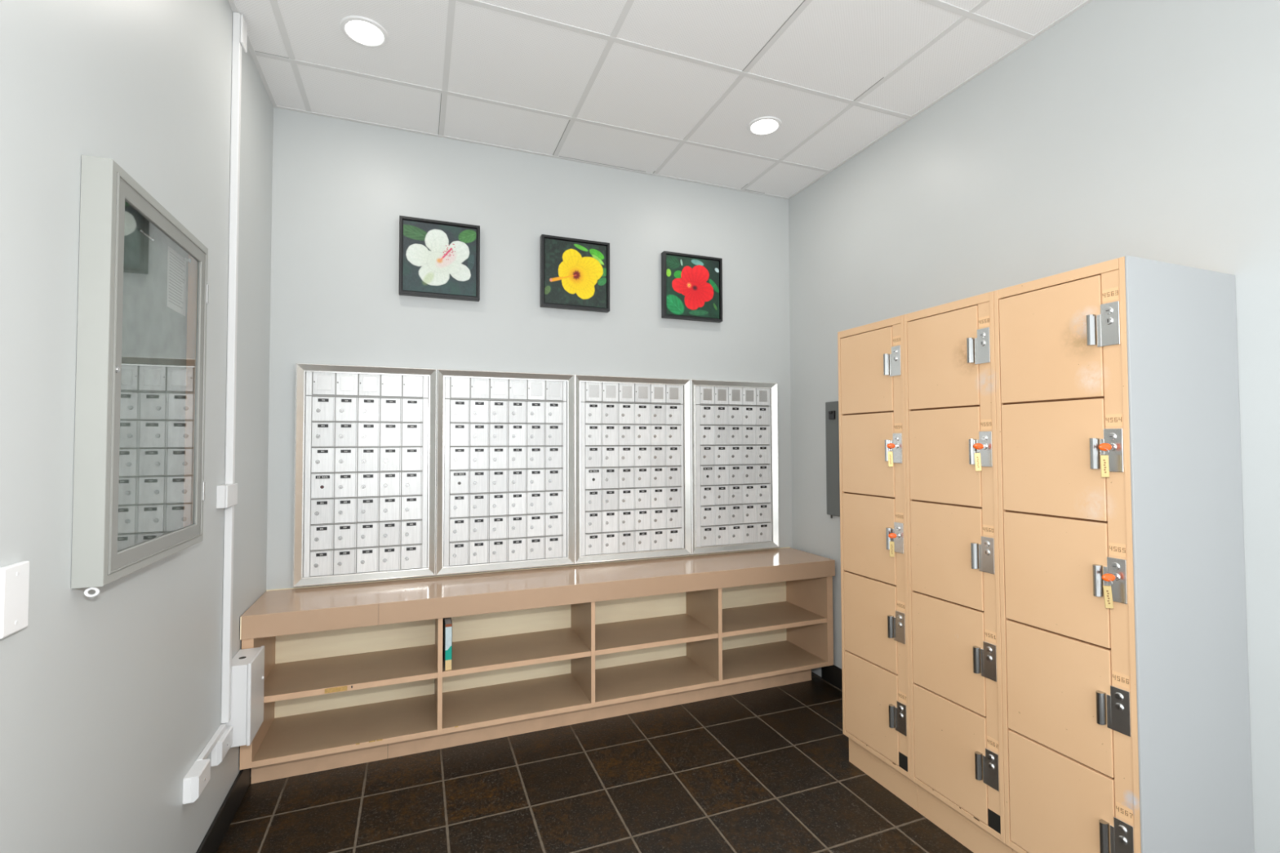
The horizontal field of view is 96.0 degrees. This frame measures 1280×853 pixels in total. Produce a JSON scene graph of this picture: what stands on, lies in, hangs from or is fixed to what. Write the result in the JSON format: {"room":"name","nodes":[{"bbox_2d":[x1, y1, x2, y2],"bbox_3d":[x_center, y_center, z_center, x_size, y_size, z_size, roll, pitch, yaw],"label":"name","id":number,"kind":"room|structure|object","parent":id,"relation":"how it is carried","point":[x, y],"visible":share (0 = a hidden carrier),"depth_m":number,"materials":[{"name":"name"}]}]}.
{"room":"apartment mail room","nodes":[
{"label":"apartment mail room","id":0,"kind":"room"},
{"bbox_2d":[0,0,273,852],"bbox_3d":[-1.020,-0.124,0.671,0.120,3.136,4.350,0,-2,-21],"label":"wall","id":1,"kind":"structure","parent":0,"point":[108,700],"depth_m":1.32,"materials":[{"name":"paint"}]},
{"bbox_2d":[0,560,29,639],"bbox_3d":[-1.075,0.295,0.986,0.012,0.117,0.071,0,-2,-21],"label":"blank wall plate","id":2,"kind":"object","parent":1,"relation":"attached to","point":[14,578],"visible":1,"depth_m":0.98,"materials":[{"name":"white plastic"}]},
{"bbox_2d":[71,155,208,596],"bbox_3d":[-1.232,-0.097,1.463,0.057,0.911,0.595,0,-2,-21],"label":"display cabinet","id":3,"kind":"object","parent":1,"relation":"attached to","point":[139,482],"visible":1,"depth_m":1.31,"materials":[{"name":"grey metal"}]},
{"bbox_2d":[182,758,210,804],"bbox_3d":[-1.380,1.104,1.794,0.040,0.076,0.106,0,-2,-21],"label":"junction box","id":4,"kind":"object","parent":1,"relation":"attached to","point":[197,778],"visible":1,"depth_m":1.76,"materials":[{"name":"white paint"}]},
{"bbox_2d":[210,725,232,766],"bbox_3d":[-1.480,1.130,2.041,0.032,0.078,0.126,0,-2,-21],"label":"junction box","id":5,"kind":"object","parent":1,"relation":"attached to","point":[221,748],"visible":0.91,"depth_m":2.00,"materials":[{"name":"white paint"}]},
{"bbox_2d":[195,12,247,760],"bbox_3d":[-1.463,-0.231,2.025,0.034,2.639,0.312,0,-2,-21],"label":"conduit","id":6,"kind":"object","parent":1,"relation":"attached to","point":[227,493],"visible":0.97,"depth_m":2.11,"materials":[{"name":"white paint"}]},
{"bbox_2d":[195,768,250,852],"bbox_3d":[-0.902,1.383,0.520,0.012,0.115,4.065,0,-2,-21],"label":"baseboard","id":7,"kind":"structure","parent":1,"relation":"attached to","point":[219,827],"depth_m":2.10,"materials":[{"name":"black rubber"}]},
{"bbox_2d":[223,645,264,747],"bbox_3d":[-1.516,1.031,2.212,0.090,0.301,0.206,0,-2,-21],"label":"electrical box","id":8,"kind":"object","parent":1,"relation":"attached to","point":[247,681],"visible":0.92,"depth_m":2.13,"materials":[{"name":"white paint"}]},
{"bbox_2d":[266,107,792,590],"bbox_3d":[-0.402,-0.051,3.309,3.187,3.136,0.120,0,-2,-21],"label":"wall","id":9,"kind":"structure","parent":0,"point":[341,188],"depth_m":3.12,"materials":[{"name":"paint"}]},
{"bbox_2d":[293,363,436,586],"bbox_3d":[-1.343,0.229,2.847,0.630,1.053,0.044,0,-2,-21],"label":"mailbox","id":10,"kind":"object","parent":9,"relation":"attached to","point":[366,436],"visible":1,"depth_m":2.84,"materials":[{"name":"metal"}]},
{"bbox_2d":[317,375,331,390],"bbox_3d":[-1.529,-0.212,2.789,0.060,0.071,0.002,0,-2,-21],"label":"grille","id":11,"kind":"object","parent":10,"relation":"attached to","point":[324,382],"depth_m":2.79,"materials":[{"name":"white metal"}]},
{"bbox_2d":[340,376,354,391],"bbox_3d":[-1.436,-0.211,2.825,0.060,0.071,0.002,0,-2,-21],"label":"grille","id":12,"kind":"object","parent":10,"relation":"attached to","point":[347,383],"depth_m":2.82,"materials":[{"name":"white metal"}]},
{"bbox_2d":[363,377,376,391],"bbox_3d":[-1.343,-0.210,2.862,0.060,0.071,0.002,0,-2,-21],"label":"grille","id":13,"kind":"object","parent":10,"relation":"attached to","point":[369,383],"depth_m":2.86,"materials":[{"name":"white metal"}]},
{"bbox_2d":[385,377,398,391],"bbox_3d":[-1.249,-0.210,2.898,0.060,0.071,0.002,0,-2,-21],"label":"grille","id":14,"kind":"object","parent":10,"relation":"attached to","point":[391,384],"depth_m":2.90,"materials":[{"name":"white metal"}]},
{"bbox_2d":[406,378,419,392],"bbox_3d":[-1.156,-0.209,2.934,0.060,0.071,0.002,0,-2,-21],"label":"grille","id":15,"kind":"object","parent":10,"relation":"attached to","point":[412,384],"depth_m":2.93,"materials":[{"name":"white metal"}]},
{"bbox_2d":[398,215,479,302],"bbox_3d":[-1.039,-0.867,2.997,0.395,0.395,0.045,0,-2,-21],"label":"framed picture","id":16,"kind":"object","parent":9,"relation":"attached to","point":[439,260],"visible":1,"depth_m":2.98,"materials":[{"name":"paper"}]},
{"bbox_2d":[435,368,574,575],"bbox_3d":[-0.709,0.234,3.093,0.726,1.053,0.044,0,-2,-21],"label":"mailbox","id":17,"kind":"object","parent":9,"relation":"attached to","point":[505,448],"visible":1,"depth_m":3.09,"materials":[{"name":"metal"}]},
{"bbox_2d":[454,380,466,394],"bbox_3d":[-0.940,-0.207,3.018,0.060,0.071,0.002,0,-2,-21],"label":"grille","id":18,"kind":"object","parent":17,"relation":"attached to","point":[460,386],"depth_m":3.02,"materials":[{"name":"white metal"}]},
{"bbox_2d":[474,380,486,394],"bbox_3d":[-0.847,-0.207,3.054,0.060,0.071,0.002,0,-2,-21],"label":"grille","id":19,"kind":"object","parent":17,"relation":"attached to","point":[480,386],"depth_m":3.05,"materials":[{"name":"white metal"}]},
{"bbox_2d":[493,381,505,395],"bbox_3d":[-0.754,-0.206,3.091,0.060,0.071,0.002,0,-2,-21],"label":"grille","id":20,"kind":"object","parent":17,"relation":"attached to","point":[499,386],"depth_m":3.09,"materials":[{"name":"white metal"}]},
{"bbox_2d":[512,382,524,395],"bbox_3d":[-0.660,-0.205,3.127,0.060,0.071,0.002,0,-2,-21],"label":"grille","id":21,"kind":"object","parent":17,"relation":"attached to","point":[517,387],"depth_m":3.13,"materials":[{"name":"white metal"}]},
{"bbox_2d":[531,382,542,395],"bbox_3d":[-0.567,-0.204,3.163,0.060,0.071,0.002,0,-2,-21],"label":"grille","id":22,"kind":"object","parent":17,"relation":"attached to","point":[536,388],"depth_m":3.16,"materials":[{"name":"white metal"}]},
{"bbox_2d":[549,383,559,396],"bbox_3d":[-0.474,-0.204,3.200,0.060,0.071,0.002,0,-2,-21],"label":"grille","id":23,"kind":"object","parent":17,"relation":"attached to","point":[554,388],"depth_m":3.20,"materials":[{"name":"white metal"}]},
{"bbox_2d":[539,234,609,312],"bbox_3d":[-0.365,-0.860,3.259,0.395,0.395,0.045,0,-2,-21],"label":"framed picture","id":24,"kind":"object","parent":9,"relation":"attached to","point":[575,273],"visible":1,"depth_m":3.24,"materials":[{"name":"paper"}]},
{"bbox_2d":[574,374,691,564],"bbox_3d":[-0.034,0.239,3.356,0.720,1.053,0.044,0,-2,-21],"label":"mailbox","id":25,"kind":"object","parent":9,"relation":"attached to","point":[633,435],"visible":1,"depth_m":3.35,"materials":[{"name":"metal"}]},
{"bbox_2d":[589,384,599,397],"bbox_3d":[-0.262,-0.202,3.282,0.060,0.071,0.002,0,-2,-21],"label":"grille","id":26,"kind":"object","parent":25,"relation":"attached to","point":[593,388],"depth_m":3.28,"materials":[{"name":"silver metal"}]},
{"bbox_2d":[605,385,615,397],"bbox_3d":[-0.168,-0.202,3.318,0.060,0.071,0.002,0,-2,-21],"label":"grille","id":27,"kind":"object","parent":25,"relation":"attached to","point":[610,389],"depth_m":3.32,"materials":[{"name":"silver metal"}]},
{"bbox_2d":[622,386,631,398],"bbox_3d":[-0.075,-0.201,3.355,0.060,0.071,0.002,0,-2,-21],"label":"grille","id":28,"kind":"object","parent":25,"relation":"attached to","point":[626,390],"depth_m":3.35,"materials":[{"name":"silver metal"}]},
{"bbox_2d":[638,386,648,398],"bbox_3d":[0.018,-0.200,3.391,0.060,0.071,0.002,0,-2,-21],"label":"grille","id":29,"kind":"object","parent":25,"relation":"attached to","point":[642,390],"depth_m":3.39,"materials":[{"name":"silver metal"}]},
{"bbox_2d":[653,386,663,399],"bbox_3d":[0.111,-0.199,3.427,0.060,0.071,0.002,0,-2,-21],"label":"grille","id":30,"kind":"object","parent":25,"relation":"attached to","point":[658,391],"depth_m":3.43,"materials":[{"name":"silver metal"}]},
{"bbox_2d":[669,387,678,399],"bbox_3d":[0.204,-0.199,3.463,0.060,0.071,0.002,0,-2,-21],"label":"grille","id":31,"kind":"object","parent":25,"relation":"attached to","point":[673,392],"depth_m":3.46,"materials":[{"name":"silver metal"}]},
{"bbox_2d":[661,250,722,322],"bbox_3d":[0.321,-0.850,3.525,0.395,0.395,0.045,0,-2,-21],"label":"framed picture","id":32,"kind":"object","parent":9,"relation":"attached to","point":[691,285],"visible":1,"depth_m":3.51,"materials":[{"name":"paper"}]},
{"bbox_2d":[690,379,779,554],"bbox_3d":[0.591,0.243,3.599,0.619,1.053,0.044,0,-2,-21],"label":"mailbox","id":33,"kind":"object","parent":9,"relation":"attached to","point":[735,466],"visible":1,"depth_m":3.60,"materials":[{"name":"metal"}]},
{"bbox_2d":[702,388,711,399],"bbox_3d":[0.416,-0.197,3.546,0.060,0.071,0.002,0,-2,-21],"label":"grille","id":34,"kind":"object","parent":33,"relation":"attached to","point":[707,393],"depth_m":3.54,"materials":[{"name":"silver metal"}]},
{"bbox_2d":[717,389,726,400],"bbox_3d":[0.509,-0.196,3.582,0.060,0.071,0.002,0,-2,-21],"label":"grille","id":35,"kind":"object","parent":33,"relation":"attached to","point":[722,393],"depth_m":3.58,"materials":[{"name":"silver metal"}]},
{"bbox_2d":[731,389,740,400],"bbox_3d":[0.603,-0.196,3.618,0.060,0.071,0.002,0,-2,-21],"label":"grille","id":36,"kind":"object","parent":33,"relation":"attached to","point":[735,393],"depth_m":3.62,"materials":[{"name":"silver metal"}]},
{"bbox_2d":[745,390,753,401],"bbox_3d":[0.696,-0.195,3.655,0.060,0.071,0.002,0,-2,-21],"label":"grille","id":37,"kind":"object","parent":33,"relation":"attached to","point":[748,393],"depth_m":3.65,"materials":[{"name":"silver metal"}]},
{"bbox_2d":[759,390,767,401],"bbox_3d":[0.789,-0.194,3.691,0.060,0.071,0.002,0,-2,-21],"label":"grille","id":38,"kind":"object","parent":33,"relation":"attached to","point":[762,393],"depth_m":3.69,"materials":[{"name":"silver metal"}]},
{"bbox_2d":[216,671,973,852],"bbox_3d":[0.392,1.506,1.237,3.187,0.100,4.470,0,-2,-21],"label":"floor","id":39,"kind":"structure","parent":0,"point":[767,770],"depth_m":2.33,"materials":[{"name":"black tile"}]},
{"bbox_2d":[239,576,833,783],"bbox_3d":[-0.308,1.186,3.013,2.915,0.644,0.408,0,-2,-21],"label":"shelving unit","id":40,"kind":"object","parent":39,"relation":"on","point":[344,697],"visible":0.94,"depth_m":2.91,"materials":[{"name":"beige paint"}]},
{"bbox_2d":[263,644,437,702],"bbox_3d":[-1.301,1.113,2.624,0.701,0.024,0.396,0,-2,-21],"label":"shelf","id":41,"kind":"object","parent":40,"relation":"attached to","point":[299,677],"depth_m":2.59,"materials":[{"name":"brown laminate"}]},
{"bbox_2d":[442,617,452,670],"bbox_3d":[-0.901,0.998,2.691,0.032,0.205,0.201,0,-2,-21],"label":"book","id":42,"kind":"object","parent":40,"relation":"on","point":[446,622],"visible":0.94,"depth_m":2.60,"materials":[{"name":"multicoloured paper"}]},
{"bbox_2d":[442,627,591,677],"bbox_3d":[-0.633,1.118,2.884,0.691,0.024,0.395,0,-2,-21],"label":"shelf","id":43,"kind":"object","parent":40,"relation":"attached to","point":[472,654],"depth_m":2.86,"materials":[{"name":"brown laminate"}]},
{"bbox_2d":[240,546,835,639],"bbox_3d":[-0.307,0.817,3.019,2.922,0.095,0.437,0,-2,-21],"label":"countertop","id":44,"kind":"structure","parent":40,"relation":"on","point":[309,609],"depth_m":2.78,"materials":[{"name":"beige laminate"}]},
{"bbox_2d":[595,613,718,655],"bbox_3d":[0.027,1.123,3.141,0.687,0.024,0.395,0,-2,-21],"label":"shelf","id":45,"kind":"object","parent":40,"relation":"attached to","point":[620,634],"depth_m":3.11,"materials":[{"name":"brown laminate"}]},
{"bbox_2d":[721,600,826,637],"bbox_3d":[0.691,1.128,3.399,0.693,0.024,0.395,0,-2,-21],"label":"shelf","id":46,"kind":"object","parent":40,"relation":"attached to","point":[749,617],"depth_m":3.38,"materials":[{"name":"brown laminate"}]},
{"bbox_2d":[837,315,918,811],"bbox_3d":[1.198,0.528,2.495,0.538,1.920,0.377,0,-2,-21],"label":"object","id":47,"kind":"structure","parent":39,"relation":"on","point":[875,649],"depth_m":2.39,"materials":[{"name":"beige metal"}]},
{"bbox_2d":[886,443,896,466],"bbox_3d":[0.994,0.112,2.269,0.034,0.093,0.023,0,-2,-21],"label":"key","id":48,"kind":"object","parent":47,"relation":"attached to","point":[891,446],"visible":1,"depth_m":2.27,"materials":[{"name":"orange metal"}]},
{"bbox_2d":[888,533,897,556],"bbox_3d":[0.995,0.464,2.260,0.034,0.092,0.023,0,-2,-21],"label":"key","id":49,"kind":"object","parent":47,"relation":"attached to","point":[891,544],"visible":1,"depth_m":2.25,"materials":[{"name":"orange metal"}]},
{"bbox_2d":[903,291,1012,852],"bbox_3d":[1.335,0.518,2.143,0.538,1.920,0.377,0,-2,-21],"label":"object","id":50,"kind":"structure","parent":39,"relation":"on","point":[955,646],"depth_m":2.03,"materials":[{"name":"beige metal"}]},
{"bbox_2d":[973,443,983,471],"bbox_3d":[1.131,0.102,1.917,0.034,0.093,0.023,0,-2,-21],"label":"key","id":51,"kind":"object","parent":50,"relation":"attached to","point":[977,446],"visible":1,"depth_m":1.91,"materials":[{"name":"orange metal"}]},
{"bbox_2d":[993,255,1253,852],"bbox_3d":[1.475,0.507,1.788,0.541,1.921,0.384,0,-2,-21],"label":"locker","id":52,"kind":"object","parent":39,"relation":"on","point":[1126,725],"depth_m":1.64,"materials":[{"name":"beige metal"}]},
{"bbox_2d":[1098,443,1111,477],"bbox_3d":[1.268,0.091,1.565,0.034,0.093,0.023,0,-2,-21],"label":"key","id":53,"kind":"object","parent":52,"relation":"attached to","point":[1104,468],"visible":1,"depth_m":1.56,"materials":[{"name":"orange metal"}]},
{"bbox_2d":[1102,573,1115,608],"bbox_3d":[1.270,0.444,1.555,0.034,0.093,0.023,0,-2,-21],"label":"key","id":54,"kind":"object","parent":52,"relation":"attached to","point":[1108,596],"visible":1,"depth_m":1.55,"materials":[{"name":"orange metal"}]},
{"bbox_2d":[233,0,1086,197],"bbox_3d":[0.403,-1.631,1.270,2.947,0.098,4.350,0,-2,-21],"label":"ceiling","id":55,"kind":"structure","parent":0,"point":[840,48],"depth_m":2.49,"materials":[{"name":"white tile"}]},
{"bbox_2d":[339,15,388,48],"bbox_3d":[-1.081,-1.546,2.261,0.174,0.009,0.174,0,-2,-21],"label":"recessed light","id":56,"kind":"object","parent":55,"relation":"in","point":[364,30],"visible":1,"depth_m":2.25,"materials":[{"name":"white plastic"}]},
{"bbox_2d":[345,20,383,44],"bbox_3d":[-1.081,-1.545,2.260,0.136,0.003,0.136,0,-2,-21],"label":"diffuser","id":57,"kind":"object","parent":56,"relation":"attached to","point":[365,32],"depth_m":2.25,"materials":[{"name":"white plastic"}]},
{"bbox_2d":[254,0,902,193],"bbox_3d":[-0.088,-1.544,2.532,2.907,0.002,1.600,0,-2,-21],"label":"trim","id":58,"kind":"structure","parent":55,"relation":"attached to","point":[804,0],"depth_m":2.69,"materials":[{"name":"grey metal"}]},
{"bbox_2d":[227,0,1093,199],"bbox_3d":[0.404,-1.581,1.269,2.947,0.004,4.350,0,-2,-21],"label":"ceiling grid","id":59,"kind":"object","parent":55,"relation":"attached to","point":[965,14],"depth_m":2.54,"materials":[{"name":"white paint"}]},
{"bbox_2d":[746,116,782,135],"bbox_3d":[0.636,-1.532,2.942,0.174,0.009,0.174,0,-2,-21],"label":"recessed light","id":60,"kind":"object","parent":55,"relation":"in","point":[762,126],"visible":1,"depth_m":2.93,"materials":[{"name":"white plastic"}]},
{"bbox_2d":[751,120,777,133],"bbox_3d":[0.636,-1.532,2.942,0.136,0.003,0.136,0,-2,-21],"label":"diffuser","id":61,"kind":"object","parent":60,"relation":"attached to","point":[758,126],"depth_m":2.94,"materials":[{"name":"white plastic"}]},
{"bbox_2d":[788,0,1279,852],"bbox_3d":[1.838,-0.102,1.783,0.120,3.136,4.350,0,-2,-21],"label":"wall","id":62,"kind":"structure","parent":0,"point":[1144,129],"depth_m":2.10,"materials":[{"name":"paint"}]},
{"bbox_2d":[821,664,842,689],"bbox_3d":[1.240,1.448,3.108,0.012,0.115,0.782,0,-2,-21],"label":"baseboard","id":63,"kind":"structure","parent":62,"relation":"attached to","point":[833,674],"depth_m":3.37,"materials":[{"name":"black rubber"}]},
{"bbox_2d":[825,400,839,518],"bbox_3d":[1.181,0.193,3.249,0.036,0.686,0.394,0,-2,-21],"label":"breaker panel","id":64,"kind":"object","parent":62,"relation":"attached to","point":[832,422],"visible":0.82,"depth_m":3.38,"materials":[{"name":"grey metal"}]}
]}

